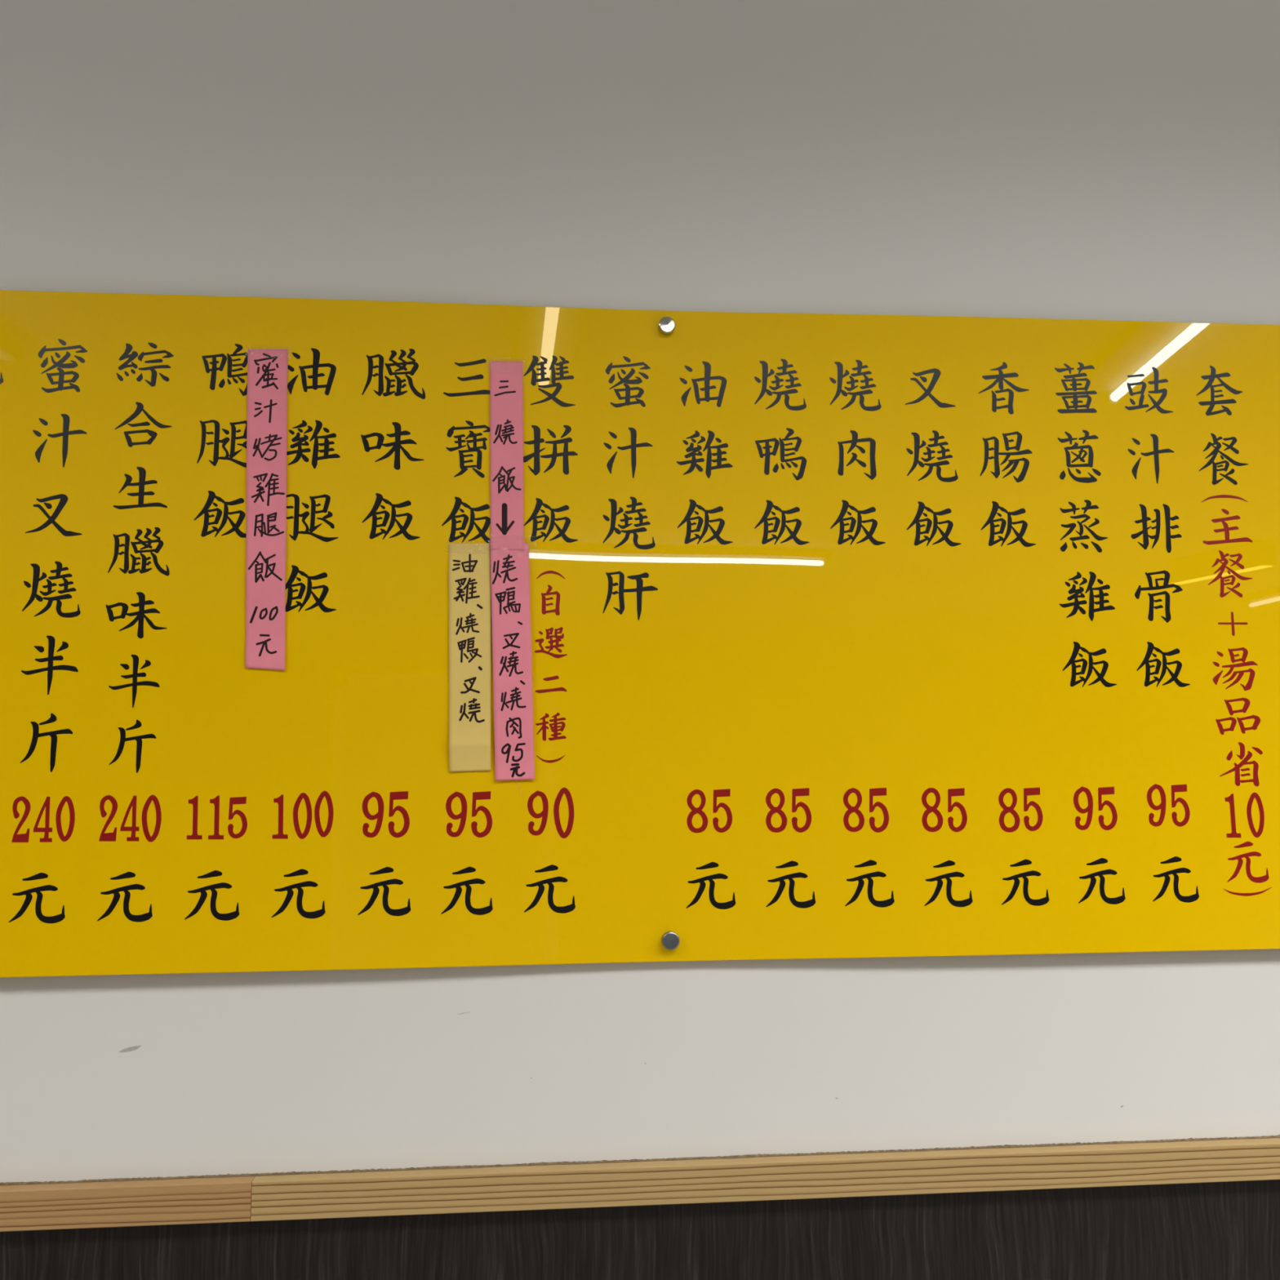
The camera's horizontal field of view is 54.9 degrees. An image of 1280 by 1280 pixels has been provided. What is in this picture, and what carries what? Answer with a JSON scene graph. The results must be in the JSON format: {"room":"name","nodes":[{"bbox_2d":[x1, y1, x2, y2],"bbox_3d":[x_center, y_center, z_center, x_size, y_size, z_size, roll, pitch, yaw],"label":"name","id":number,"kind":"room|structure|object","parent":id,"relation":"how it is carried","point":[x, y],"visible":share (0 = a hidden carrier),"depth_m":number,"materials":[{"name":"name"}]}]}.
{"room":"restaurant","nodes":[
{"label":"restaurant","id":0,"kind":"room"},
{"bbox_2d":[0,0,1279,1182],"bbox_3d":[0.584,-0.218,1.276,9.800,1.417,0.121,0,-6,-5],"label":"wall","id":1,"kind":"structure","parent":0,"point":[1113,160],"depth_m":1.15,"materials":[{"name":"white paint"}]},
{"bbox_2d":[0,289,1279,977],"bbox_3d":[0.025,-0.012,1.132,2.460,0.602,0.016,0,-6,-5],"label":"menu board","id":2,"kind":"object","parent":1,"relation":"attached to","point":[853,636],"visible":1,"depth_m":1.13,"materials":[{"name":"yellow plastic"}]},
{"bbox_2d":[245,349,288,670],"bbox_3d":[-0.336,-0.120,1.102,0.042,0.296,0.003,0,-6,-5],"label":"paper note","id":3,"kind":"object","parent":2,"relation":"attached to","point":[267,369],"visible":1,"depth_m":1.10,"materials":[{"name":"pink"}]},
{"bbox_2d":[448,543,490,772],"bbox_3d":[-0.154,0.013,1.106,0.041,0.210,0.005,0,-6,-7],"label":"paper note","id":4,"kind":"object","parent":2,"relation":"attached to","point":[469,564],"visible":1,"depth_m":1.11,"materials":[{"name":"beige paper"}]},
{"bbox_2d":[489,360,524,550],"bbox_3d":[-0.123,-0.172,1.131,0.038,0.181,0.002,0,-6,-7],"label":"paper note","id":5,"kind":"object","parent":2,"relation":"attached to","point":[506,396],"visible":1,"depth_m":1.13,"materials":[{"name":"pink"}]},
{"bbox_2d":[489,538,534,794],"bbox_3d":[-0.115,0.021,1.110,0.045,0.235,0.004,0,-6,-7],"label":"paper note","id":6,"kind":"object","parent":2,"relation":"attached to","point":[513,732],"visible":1,"depth_m":1.11,"materials":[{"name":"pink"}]},
{"bbox_2d":[0,1179,1279,1279],"bbox_3d":[0.596,1.104,1.124,9.800,1.242,0.114,0,-6,-5],"label":"wall panel","id":7,"kind":"object","parent":1,"relation":"attached to","point":[1230,1230],"depth_m":1.08,"materials":[{"name":"laminate"}]},
{"bbox_2d":[0,1134,1279,1231],"bbox_3d":[0.596,0.474,1.131,9.800,0.035,0.017,0,-6,-5],"label":"trim","id":8,"kind":"structure","parent":1,"relation":"attached to","point":[428,1190],"depth_m":1.07,"materials":[{"name":"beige wood"}]}
]}

